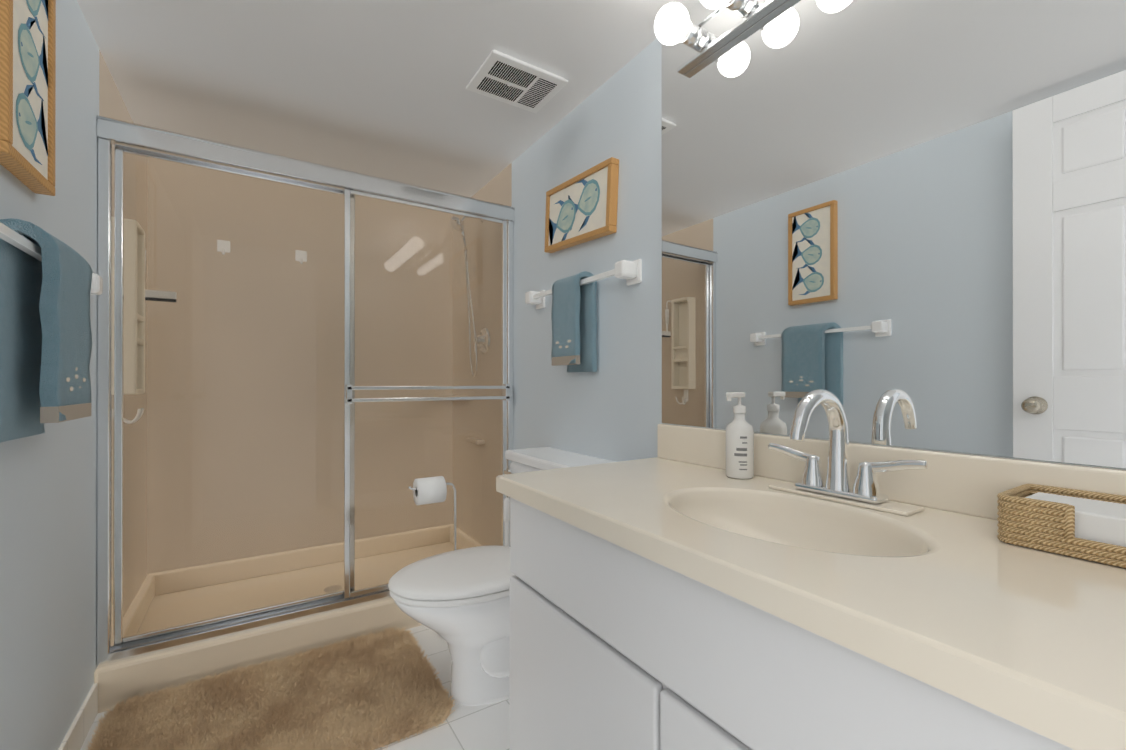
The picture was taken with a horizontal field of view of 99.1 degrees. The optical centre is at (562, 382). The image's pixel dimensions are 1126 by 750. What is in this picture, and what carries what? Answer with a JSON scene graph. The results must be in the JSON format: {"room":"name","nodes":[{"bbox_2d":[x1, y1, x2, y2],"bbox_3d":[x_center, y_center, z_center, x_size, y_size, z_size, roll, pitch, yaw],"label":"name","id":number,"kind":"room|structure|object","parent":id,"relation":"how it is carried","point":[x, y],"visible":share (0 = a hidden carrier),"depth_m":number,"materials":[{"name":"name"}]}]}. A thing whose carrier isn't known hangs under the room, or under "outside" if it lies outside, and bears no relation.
{"room":"bathroom","nodes":[
{"label":"bathroom","id":0,"kind":"room"},
{"bbox_2d":[0,0,146,749],"bbox_3d":[-1.194,-0.020,0.962,0.100,2.170,3.330,0,0,-33],"label":"wall","id":1,"kind":"structure","parent":0,"point":[48,572],"depth_m":1.31,"materials":[{"name":"blue paint"}]},
{"bbox_2d":[0,0,55,195],"bbox_3d":[-1.149,-0.700,1.022,0.036,0.520,0.262,0,0,-33],"label":"picture frame","id":2,"kind":"object","parent":1,"relation":"attached to","point":[27,84],"visible":1,"depth_m":1.02,"materials":[{"name":"brown wood"}]},
{"bbox_2d":[0,222,102,294],"bbox_3d":[-1.127,-0.266,1.023,0.076,0.080,0.752,0,0,-33],"label":"towel rail","id":3,"kind":"object","parent":1,"relation":"attached to","point":[17,240],"visible":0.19,"depth_m":0.95,"materials":[{"name":"white ceramic"}]},
{"bbox_2d":[0,218,92,442],"bbox_3d":[-1.113,-0.100,1.026,0.096,0.430,0.291,0,0,-33],"label":"hanging towel","id":4,"kind":"object","parent":3,"relation":"hanging from","point":[45,340],"visible":0.94,"depth_m":0.99,"materials":[{"name":"blue fabric"}]},
{"bbox_2d":[58,683,97,749],"bbox_3d":[-1.111,1.015,0.935,0.010,0.100,1.439,0,0,-33],"label":"baseboard","id":5,"kind":"structure","parent":1,"relation":"attached to","point":[78,731],"depth_m":1.38,"materials":[{"name":"white wood"}]},
{"bbox_2d":[123,408,143,423],"bbox_3d":[-1.636,0.103,1.813,0.073,0.105,0.069,0,0,-33],"label":"double hook","id":6,"kind":"object","parent":1,"relation":"attached to","point":[137,417],"depth_m":1.80,"materials":[{"name":"white plastic"}]},
{"bbox_2d":[124,219,144,394],"bbox_3d":[-1.635,-0.275,1.808,0.070,0.642,0.170,0,0,-33],"label":"shelf unit","id":7,"kind":"object","parent":1,"relation":"attached to","point":[138,298],"visible":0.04,"depth_m":1.75,"materials":[{"name":"beige plastic"}]},
{"bbox_2d":[145,250,176,301],"bbox_3d":[-1.676,-0.467,1.954,0.160,0.271,0.028,0,0,-33],"label":"squeegee","id":8,"kind":"object","parent":1,"relation":"attached to","point":[162,295],"depth_m":1.96,"materials":[{"name":"white plastic"}]},
{"bbox_2d":[94,524,482,713],"bbox_3d":[-1.112,1.002,2.332,1.520,0.170,0.910,0,0,-33],"label":"shower base","id":9,"kind":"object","parent":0,"point":[120,681],"depth_m":2.11,"materials":[{"name":"beige plastic"}]},
{"bbox_2d":[80,625,509,749],"bbox_3d":[-0.239,1.115,0.973,1.720,0.100,2.320,0,0,-33],"label":"floor","id":10,"kind":"structure","parent":0,"point":[480,727],"depth_m":1.49,"materials":[{"name":"tile"}]},
{"bbox_2d":[86,627,454,749],"bbox_3d":[-0.900,1.053,1.539,0.930,0.020,0.637,0,0,-33],"label":"rug","id":11,"kind":"object","parent":10,"relation":"on","point":[371,691],"visible":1,"depth_m":1.54,"materials":[{"name":"brown fabric"}]},
{"bbox_2d":[408,476,455,637],"bbox_3d":[-0.517,0.733,2.031,0.275,0.668,0.150,0,0,-33],"label":"toilet paper stand","id":12,"kind":"object","parent":10,"relation":"on","point":[428,490],"visible":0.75,"depth_m":1.98,"materials":[{"name":"silver metal"}]},
{"bbox_2d":[388,447,614,705],"bbox_3d":[-0.237,0.673,1.700,0.728,0.785,0.496,0,0,-33],"label":"toilet","id":13,"kind":"object","parent":10,"relation":"on","point":[458,601],"visible":0.6,"depth_m":1.57,"materials":[{"name":"white ceramic"}]},
{"bbox_2d":[503,497,509,546],"bbox_3d":[-0.249,0.787,2.114,0.100,0.560,0.100,0,0,-33],"label":"toilet brush","id":14,"kind":"object","parent":10,"relation":"on","point":[506,511],"visible":0.31,"depth_m":2.11,"materials":[{"name":"white plastic"}]},
{"bbox_2d":[496,424,1125,749],"bbox_3d":[0.401,0.597,0.853,0.570,0.935,1.221,0,0,-33],"label":"bathroom vanity","id":15,"kind":"object","parent":10,"relation":"on","point":[682,591],"visible":0.98,"depth_m":0.69,"materials":[{"name":"beige stone"}]},
{"bbox_2d":[726,392,753,478],"bbox_3d":[0.433,0.130,1.186,0.077,0.209,0.066,0,0,-33],"label":"soap bottle","id":16,"kind":"object","parent":15,"relation":"on","point":[739,447],"visible":1,"depth_m":1.16,"materials":[{"name":"white plastic"}]},
{"bbox_2d":[768,389,927,503],"bbox_3d":[0.500,0.120,0.932,0.184,0.213,0.306,0,0,-33],"label":"faucet","id":17,"kind":"object","parent":15,"relation":"on","point":[838,483],"visible":1,"depth_m":0.94,"materials":[{"name":"silver metal"}]},
{"bbox_2d":[997,484,1125,567],"bbox_3d":[0.769,0.198,0.625,0.146,0.070,0.282,0,0,-33],"label":"basket","id":18,"kind":"object","parent":15,"relation":"on","point":[1086,525],"visible":1,"depth_m":0.66,"materials":[{"name":"wicker"}]},
{"bbox_2d":[147,158,452,573],"bbox_3d":[-1.385,-0.017,2.758,1.520,2.170,0.100,0,0,-33],"label":"wall","id":19,"kind":"structure","parent":0,"point":[187,306],"depth_m":2.61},
{"bbox_2d":[217,240,229,254],"bbox_3d":[-1.733,-0.688,2.451,0.056,0.079,0.040,0,0,-33],"label":"wall hook","id":20,"kind":"object","parent":19,"relation":"attached to","point":[223,246],"depth_m":2.46,"materials":[{"name":"white plastic"}]},
{"bbox_2d":[295,250,306,263],"bbox_3d":[-1.439,-0.688,2.641,0.056,0.079,0.040,0,0,-33],"label":"wall hook","id":21,"kind":"object","parent":19,"relation":"attached to","point":[302,258],"depth_m":2.65,"materials":[{"name":"white plastic"}]},
{"bbox_2d":[77,0,698,197],"bbox_3d":[-0.512,-1.155,1.401,1.720,0.100,3.330,0,0,-33],"label":"ceiling","id":22,"kind":"structure","parent":0,"point":[376,88],"depth_m":1.70,"materials":[{"name":"white paint"}]},
{"bbox_2d":[466,49,567,112],"bbox_3d":[-0.170,-1.090,1.758,0.300,0.026,0.240,0,0,-33],"label":"ceiling vent","id":23,"kind":"object","parent":22,"relation":"in","point":[505,78],"visible":1,"depth_m":1.74,"materials":[{"name":"white plastic"}]},
{"bbox_2d":[453,38,1125,545],"bbox_3d":[0.170,-0.019,1.837,0.100,2.170,3.330,0,0,-33],"label":"wall","id":24,"kind":"structure","parent":0,"point":[610,408],"depth_m":1.94,"materials":[{"name":"blue paint"}]},
{"bbox_2d":[96,115,514,665],"bbox_3d":[-0.891,0.027,1.990,1.518,1.802,0.098,0,0,-33],"label":"shower door","id":25,"kind":"object","parent":24,"relation":"attached to","point":[128,138],"visible":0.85,"depth_m":1.82,"materials":[{"name":"clear glass"}]},
{"bbox_2d":[433,395,484,444],"bbox_3d":[-0.630,0.215,2.868,0.129,0.265,0.529,0,0,-33],"label":"shower shelf","id":26,"kind":"object","parent":24,"relation":"attached to","point":[473,440],"depth_m":2.75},
{"bbox_2d":[450,216,489,376],"bbox_3d":[-0.517,-0.493,2.641,0.186,0.934,0.152,0,0,-33],"label":"shower","id":27,"kind":"object","parent":24,"relation":"attached to","point":[482,336],"depth_m":2.65,"materials":[{"name":"silver metal"}]},
{"bbox_2d":[544,157,618,252],"bbox_3d":[0.059,-0.674,1.883,0.036,0.283,0.464,0,0,-33],"label":"picture frame","id":28,"kind":"object","parent":24,"relation":"attached to","point":[581,208],"visible":1,"depth_m":1.83,"materials":[{"name":"brown wood"}]},
{"bbox_2d":[525,259,641,308],"bbox_3d":[0.044,-0.370,1.870,0.076,0.080,0.702,0,0,-33],"label":"towel rail","id":29,"kind":"object","parent":24,"relation":"attached to","point":[630,272],"visible":1,"depth_m":1.63,"materials":[{"name":"white ceramic"}]},
{"bbox_2d":[551,271,596,371],"bbox_3d":[0.040,-0.224,1.850,0.078,0.371,0.201,0,0,-33],"label":"hanging towel","id":30,"kind":"object","parent":29,"relation":"hanging from","point":[574,318],"visible":0.98,"depth_m":1.81,"materials":[{"name":"blue fabric"}]},
{"bbox_2d":[662,0,1125,467],"bbox_3d":[0.642,-0.488,1.004,0.005,1.231,1.215,0,0,-33],"label":"mirror","id":31,"kind":"object","parent":24,"relation":"attached to","point":[902,223],"visible":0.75,"depth_m":0.94,"materials":[{"name":"silver mirror"}]},
{"bbox_2d":[654,0,786,74],"bbox_3d":[0.537,-0.968,0.999,0.176,0.098,0.930,0,0,-33],"label":"sconce","id":32,"kind":"object","parent":31,"relation":"attached to","point":[723,23],"visible":1,"depth_m":1.28,"materials":[{"name":"silver metal"}]}
]}

